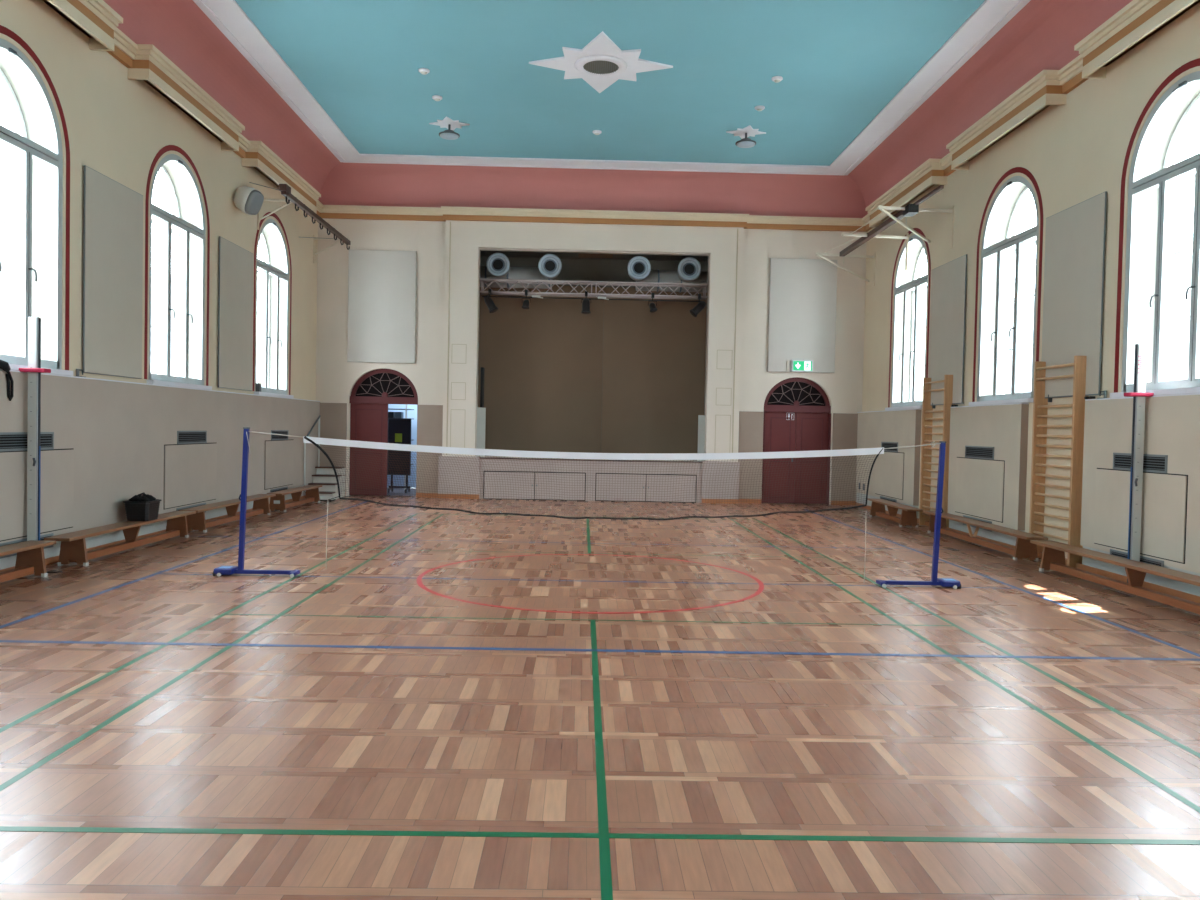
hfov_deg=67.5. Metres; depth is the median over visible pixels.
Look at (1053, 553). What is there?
bench
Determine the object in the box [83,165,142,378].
board
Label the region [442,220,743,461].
trim
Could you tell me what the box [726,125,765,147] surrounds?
pendant lamp
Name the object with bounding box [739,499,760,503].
trim
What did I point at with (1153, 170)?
window
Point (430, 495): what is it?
trim
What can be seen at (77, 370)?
junction box
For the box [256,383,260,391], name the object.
junction box
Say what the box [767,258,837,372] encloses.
board
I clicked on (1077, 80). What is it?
trim
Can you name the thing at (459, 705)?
floor
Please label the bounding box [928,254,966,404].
board
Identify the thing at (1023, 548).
bench
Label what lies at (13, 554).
air vent
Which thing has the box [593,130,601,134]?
light
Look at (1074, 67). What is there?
trim
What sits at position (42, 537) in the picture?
air vent
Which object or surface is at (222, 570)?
net post
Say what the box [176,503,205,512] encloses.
air vent
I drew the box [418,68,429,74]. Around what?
light
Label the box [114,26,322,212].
trim
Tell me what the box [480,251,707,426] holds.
wall
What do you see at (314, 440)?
net
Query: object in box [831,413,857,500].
trim
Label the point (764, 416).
trim
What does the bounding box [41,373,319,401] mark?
trim
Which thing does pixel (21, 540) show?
air vent
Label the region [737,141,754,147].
diffuser
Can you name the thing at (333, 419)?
trim
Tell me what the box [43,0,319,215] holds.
trim
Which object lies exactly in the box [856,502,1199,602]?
baseboard
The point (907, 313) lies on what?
window
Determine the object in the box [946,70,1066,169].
cornice
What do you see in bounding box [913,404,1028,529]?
trim
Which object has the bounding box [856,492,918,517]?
trim
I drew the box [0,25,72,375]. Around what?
window
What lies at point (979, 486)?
access panel
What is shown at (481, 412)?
board
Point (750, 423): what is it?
trim
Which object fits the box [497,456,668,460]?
trim
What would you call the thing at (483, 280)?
lighting truss
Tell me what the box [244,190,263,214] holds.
grille
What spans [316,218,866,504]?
wall
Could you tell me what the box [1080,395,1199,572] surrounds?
trim
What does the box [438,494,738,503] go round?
trim
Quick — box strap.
[0,360,13,400]
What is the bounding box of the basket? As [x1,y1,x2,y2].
[123,492,161,520]
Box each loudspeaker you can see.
[233,186,263,214]
[480,367,484,407]
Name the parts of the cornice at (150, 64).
curtain rail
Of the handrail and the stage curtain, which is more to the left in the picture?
the handrail
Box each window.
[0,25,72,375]
[144,145,211,389]
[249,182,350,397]
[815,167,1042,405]
[885,228,930,409]
[1110,58,1199,397]
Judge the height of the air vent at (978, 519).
0.150 m
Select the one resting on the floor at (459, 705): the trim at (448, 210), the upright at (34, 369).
the upright at (34, 369)
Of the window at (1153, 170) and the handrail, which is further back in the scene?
the handrail
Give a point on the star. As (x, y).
(601, 62)
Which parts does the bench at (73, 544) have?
leg, seat, leg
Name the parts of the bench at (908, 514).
leg, seat, leg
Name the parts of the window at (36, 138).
frame, handle, sill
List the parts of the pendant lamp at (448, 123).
lamp shade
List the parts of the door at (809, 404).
panel moulding, fanlight pane, frame, panel moulding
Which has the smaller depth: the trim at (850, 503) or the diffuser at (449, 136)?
the diffuser at (449, 136)
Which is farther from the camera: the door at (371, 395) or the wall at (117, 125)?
the door at (371, 395)
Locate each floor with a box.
[0,495,1199,899]
[387,487,415,495]
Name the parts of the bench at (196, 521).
leg, seat, leg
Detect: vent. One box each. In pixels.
[0,432,53,451]
[0,538,26,545]
[0,553,16,558]
[40,533,53,540]
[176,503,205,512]
[177,431,206,443]
[270,486,287,492]
[271,430,288,439]
[583,61,618,74]
[880,496,896,502]
[881,442,897,451]
[963,515,991,531]
[965,446,993,459]
[1110,549,1127,558]
[1113,453,1167,472]
[1140,556,1163,566]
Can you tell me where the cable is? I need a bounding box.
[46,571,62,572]
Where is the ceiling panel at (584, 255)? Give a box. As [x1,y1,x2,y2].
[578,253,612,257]
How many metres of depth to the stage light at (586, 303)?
19.74 m
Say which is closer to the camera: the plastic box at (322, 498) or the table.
the plastic box at (322, 498)
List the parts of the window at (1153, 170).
handle, sill, frame, handle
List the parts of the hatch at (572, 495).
door, door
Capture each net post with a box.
[213,427,299,577]
[876,441,960,588]
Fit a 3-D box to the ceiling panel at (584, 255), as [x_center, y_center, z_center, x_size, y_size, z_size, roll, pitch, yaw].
[-0.102,-4.596,20.924,0.800,0.120,0.600,1,1,-1]
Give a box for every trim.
[0,370,27,542]
[0,555,16,569]
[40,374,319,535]
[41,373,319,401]
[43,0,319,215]
[44,484,307,558]
[103,0,1132,217]
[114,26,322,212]
[193,0,1030,175]
[320,403,346,490]
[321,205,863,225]
[416,405,442,492]
[416,493,437,497]
[438,456,739,502]
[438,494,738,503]
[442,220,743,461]
[482,458,702,462]
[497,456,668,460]
[738,411,763,498]
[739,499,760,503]
[761,412,830,504]
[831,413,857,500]
[831,501,855,505]
[856,410,915,504]
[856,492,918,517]
[857,409,920,412]
[862,54,1082,225]
[865,1,1197,231]
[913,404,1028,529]
[947,404,1021,529]
[949,519,1024,545]
[951,403,1028,407]
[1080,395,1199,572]
[1082,546,1199,595]
[1085,393,1199,400]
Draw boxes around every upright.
[18,317,50,540]
[1124,344,1153,582]
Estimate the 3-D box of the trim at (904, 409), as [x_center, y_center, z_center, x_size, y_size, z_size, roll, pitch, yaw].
[5.770,-0.784,18.094,0.100,0.015,3.490,1,1,-1]
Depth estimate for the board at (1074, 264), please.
11.24 m
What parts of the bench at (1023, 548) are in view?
leg, seat, leg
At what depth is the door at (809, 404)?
19.98 m
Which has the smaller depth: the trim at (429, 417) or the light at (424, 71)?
the light at (424, 71)
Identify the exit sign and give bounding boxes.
[787,360,812,371]
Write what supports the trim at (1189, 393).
attached to the wall at (1075, 151)
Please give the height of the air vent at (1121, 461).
0.190 m
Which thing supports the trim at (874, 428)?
attached to the wall at (1075, 151)
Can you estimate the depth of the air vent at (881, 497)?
17.69 m
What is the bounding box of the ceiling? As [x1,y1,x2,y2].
[235,0,984,165]
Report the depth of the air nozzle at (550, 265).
20.05 m
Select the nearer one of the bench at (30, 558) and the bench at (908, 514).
the bench at (30, 558)
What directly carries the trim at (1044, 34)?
attached to the wall at (1075, 151)
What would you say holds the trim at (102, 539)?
attached to the wall at (117, 125)
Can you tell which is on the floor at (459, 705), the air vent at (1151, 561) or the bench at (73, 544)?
the bench at (73, 544)
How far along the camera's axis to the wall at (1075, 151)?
11.78 m
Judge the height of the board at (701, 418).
1.030 m
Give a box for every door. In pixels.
[349,369,417,495]
[763,377,830,503]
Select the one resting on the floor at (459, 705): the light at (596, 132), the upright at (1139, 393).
the upright at (1139, 393)
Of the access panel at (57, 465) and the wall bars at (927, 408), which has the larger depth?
the wall bars at (927, 408)
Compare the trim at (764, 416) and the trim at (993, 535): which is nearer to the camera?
the trim at (993, 535)
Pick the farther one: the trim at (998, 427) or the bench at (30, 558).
the trim at (998, 427)
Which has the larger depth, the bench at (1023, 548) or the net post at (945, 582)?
the bench at (1023, 548)
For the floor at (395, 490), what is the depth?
21.07 m
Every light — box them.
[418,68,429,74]
[432,95,441,100]
[484,289,497,312]
[522,290,530,308]
[581,291,590,313]
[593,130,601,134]
[648,293,656,312]
[690,294,705,316]
[755,105,764,110]
[772,76,782,82]
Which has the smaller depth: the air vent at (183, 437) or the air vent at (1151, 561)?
the air vent at (1151, 561)
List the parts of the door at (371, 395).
panel moulding, frame, fanlight pane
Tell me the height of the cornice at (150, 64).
0.410 m
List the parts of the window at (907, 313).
sill, frame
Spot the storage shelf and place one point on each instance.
(405, 409)
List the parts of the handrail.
post, post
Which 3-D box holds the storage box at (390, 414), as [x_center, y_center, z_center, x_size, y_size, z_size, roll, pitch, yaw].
[-5.118,-0.859,21.999,0.160,0.150,0.250,1,1,-1]
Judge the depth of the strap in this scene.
8.93 m
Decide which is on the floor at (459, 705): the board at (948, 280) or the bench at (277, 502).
the bench at (277, 502)
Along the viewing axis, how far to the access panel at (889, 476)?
17.60 m
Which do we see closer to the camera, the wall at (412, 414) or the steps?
the steps
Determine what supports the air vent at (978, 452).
attached to the wall at (1075, 151)
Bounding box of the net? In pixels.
[246,431,940,582]
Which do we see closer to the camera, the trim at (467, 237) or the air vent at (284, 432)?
the air vent at (284, 432)
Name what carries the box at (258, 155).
attached to the wall at (117, 125)
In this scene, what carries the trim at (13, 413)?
attached to the wall at (117, 125)
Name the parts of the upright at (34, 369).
post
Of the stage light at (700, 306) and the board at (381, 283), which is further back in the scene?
the stage light at (700, 306)
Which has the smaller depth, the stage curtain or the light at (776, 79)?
the light at (776, 79)
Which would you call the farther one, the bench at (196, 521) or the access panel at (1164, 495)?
the bench at (196, 521)
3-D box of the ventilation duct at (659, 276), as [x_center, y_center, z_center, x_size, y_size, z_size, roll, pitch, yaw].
[1.863,-3.902,20.779,2.050,0.510,0.510,1,1,-1]
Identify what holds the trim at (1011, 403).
attached to the wall at (1075, 151)
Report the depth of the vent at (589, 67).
13.60 m
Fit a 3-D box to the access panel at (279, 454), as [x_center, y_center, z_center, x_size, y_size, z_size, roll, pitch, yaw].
[-6.077,0.256,17.046,0.014,0.894,1.594,1,1,-1]
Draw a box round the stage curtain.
[478,285,706,452]
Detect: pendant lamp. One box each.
[429,116,469,139]
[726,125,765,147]
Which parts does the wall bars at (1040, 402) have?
post, locking rod, post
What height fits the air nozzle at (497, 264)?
0.524 m
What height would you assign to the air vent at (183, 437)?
0.190 m
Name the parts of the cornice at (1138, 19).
moulding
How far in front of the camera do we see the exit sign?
19.64 m
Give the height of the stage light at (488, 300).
0.523 m
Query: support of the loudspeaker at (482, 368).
attached to the wall at (336, 377)
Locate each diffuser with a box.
[440,133,458,139]
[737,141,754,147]
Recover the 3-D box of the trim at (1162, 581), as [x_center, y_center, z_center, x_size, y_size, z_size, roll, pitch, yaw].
[6.020,1.448,3.738,0.070,0.230,14.310,1,1,-1]
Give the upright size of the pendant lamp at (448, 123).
0.260 m
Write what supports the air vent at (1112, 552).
attached to the wall at (1075, 151)
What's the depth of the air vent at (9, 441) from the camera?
9.16 m
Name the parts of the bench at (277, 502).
leg, seat, leg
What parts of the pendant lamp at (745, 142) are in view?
lamp shade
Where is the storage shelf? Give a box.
[388,404,413,489]
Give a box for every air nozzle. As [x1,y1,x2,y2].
[486,253,509,277]
[538,254,561,278]
[627,256,650,280]
[677,257,700,281]
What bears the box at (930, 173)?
attached to the wall at (1075, 151)
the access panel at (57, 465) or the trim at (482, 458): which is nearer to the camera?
the access panel at (57, 465)
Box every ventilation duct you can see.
[480,266,551,288]
[636,270,707,291]
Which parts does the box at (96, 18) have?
moulding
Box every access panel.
[0,448,73,541]
[164,443,216,508]
[264,439,293,489]
[875,451,903,499]
[955,457,1004,522]
[1094,468,1187,563]
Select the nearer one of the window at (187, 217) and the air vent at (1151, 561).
the air vent at (1151, 561)
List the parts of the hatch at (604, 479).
door, door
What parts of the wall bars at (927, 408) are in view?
post, post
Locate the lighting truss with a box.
[479,278,707,301]
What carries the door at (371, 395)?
in the wall at (336, 377)
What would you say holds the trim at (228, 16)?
attached to the ceiling
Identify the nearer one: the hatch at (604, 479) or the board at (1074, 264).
the board at (1074, 264)
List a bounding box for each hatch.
[483,471,585,500]
[595,473,696,502]
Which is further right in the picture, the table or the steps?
the table
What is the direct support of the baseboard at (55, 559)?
attached to the wall at (117, 125)
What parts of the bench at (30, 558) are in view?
seat, leg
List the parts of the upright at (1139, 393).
post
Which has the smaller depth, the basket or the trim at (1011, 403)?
the basket
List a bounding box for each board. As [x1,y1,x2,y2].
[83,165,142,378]
[218,236,253,390]
[347,249,416,363]
[476,407,485,455]
[697,415,704,461]
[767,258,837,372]
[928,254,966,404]
[1041,191,1106,396]
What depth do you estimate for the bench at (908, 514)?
16.19 m
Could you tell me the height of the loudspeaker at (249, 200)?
0.462 m
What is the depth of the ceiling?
13.79 m
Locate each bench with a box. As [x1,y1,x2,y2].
[0,540,55,582]
[44,511,195,565]
[179,494,275,531]
[267,485,321,511]
[868,498,922,526]
[923,510,1047,560]
[1030,540,1199,613]
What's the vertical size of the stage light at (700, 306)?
0.513 m
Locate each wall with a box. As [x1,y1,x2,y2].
[0,0,317,400]
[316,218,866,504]
[387,404,416,487]
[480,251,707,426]
[862,2,1199,557]
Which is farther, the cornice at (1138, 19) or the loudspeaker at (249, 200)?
the loudspeaker at (249, 200)
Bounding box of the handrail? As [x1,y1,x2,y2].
[303,415,320,494]
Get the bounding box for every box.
[42,0,122,50]
[76,369,83,376]
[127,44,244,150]
[242,141,320,213]
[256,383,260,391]
[314,496,335,500]
[388,412,394,417]
[395,412,403,417]
[865,158,946,226]
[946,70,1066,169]
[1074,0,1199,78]
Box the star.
[529,31,672,92]
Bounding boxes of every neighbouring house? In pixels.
[0,211,172,375]
[258,307,261,382]
[918,243,1191,400]
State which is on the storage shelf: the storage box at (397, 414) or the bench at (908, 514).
the storage box at (397, 414)
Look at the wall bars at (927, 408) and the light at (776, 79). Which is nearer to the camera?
the light at (776, 79)
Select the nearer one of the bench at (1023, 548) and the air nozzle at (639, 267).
the bench at (1023, 548)
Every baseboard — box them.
[0,496,304,571]
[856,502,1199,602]
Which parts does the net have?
tension cord, hanging cord, hanging cord, tension cord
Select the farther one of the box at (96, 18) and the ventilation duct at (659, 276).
the ventilation duct at (659, 276)
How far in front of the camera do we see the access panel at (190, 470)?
13.12 m
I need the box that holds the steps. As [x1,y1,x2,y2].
[305,466,345,498]
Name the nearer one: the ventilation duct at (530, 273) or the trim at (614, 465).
the trim at (614, 465)
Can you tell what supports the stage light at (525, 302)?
hanging from the lighting truss
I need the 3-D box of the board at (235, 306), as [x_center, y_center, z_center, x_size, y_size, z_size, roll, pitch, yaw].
[-6.063,-2.209,14.979,0.024,2.392,1.432,1,1,-1]
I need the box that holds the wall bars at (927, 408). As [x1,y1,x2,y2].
[919,375,963,526]
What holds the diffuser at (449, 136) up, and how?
attached to the pendant lamp at (448, 123)
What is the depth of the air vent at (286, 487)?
17.02 m
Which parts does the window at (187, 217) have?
frame, sill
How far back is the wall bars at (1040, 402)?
11.30 m
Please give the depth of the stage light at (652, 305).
19.78 m
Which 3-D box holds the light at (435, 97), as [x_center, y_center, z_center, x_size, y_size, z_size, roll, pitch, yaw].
[-2.734,-5.896,15.079,0.170,0.060,0.170,1,1,-1]
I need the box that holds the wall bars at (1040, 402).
[1029,356,1106,567]
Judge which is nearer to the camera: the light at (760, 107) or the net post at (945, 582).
the net post at (945, 582)
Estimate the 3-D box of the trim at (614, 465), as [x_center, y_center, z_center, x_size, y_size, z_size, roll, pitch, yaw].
[-0.236,0.654,19.683,6.570,0.920,0.160,1,1,-1]
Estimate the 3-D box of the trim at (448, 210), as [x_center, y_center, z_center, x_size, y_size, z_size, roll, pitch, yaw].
[-0.124,-5.096,19.481,12.000,0.150,0.280,1,1,-1]
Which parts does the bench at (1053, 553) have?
leg, seat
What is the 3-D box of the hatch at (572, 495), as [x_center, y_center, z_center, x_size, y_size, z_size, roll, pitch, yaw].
[-1.428,0.782,19.600,2.230,0.620,0.026,1,1,-1]
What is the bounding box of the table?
[387,418,411,492]
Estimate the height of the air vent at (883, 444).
0.190 m
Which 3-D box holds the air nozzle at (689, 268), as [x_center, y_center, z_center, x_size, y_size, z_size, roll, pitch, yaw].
[2.001,-4.058,20.287,0.524,0.524,0.420,1,1,-1]

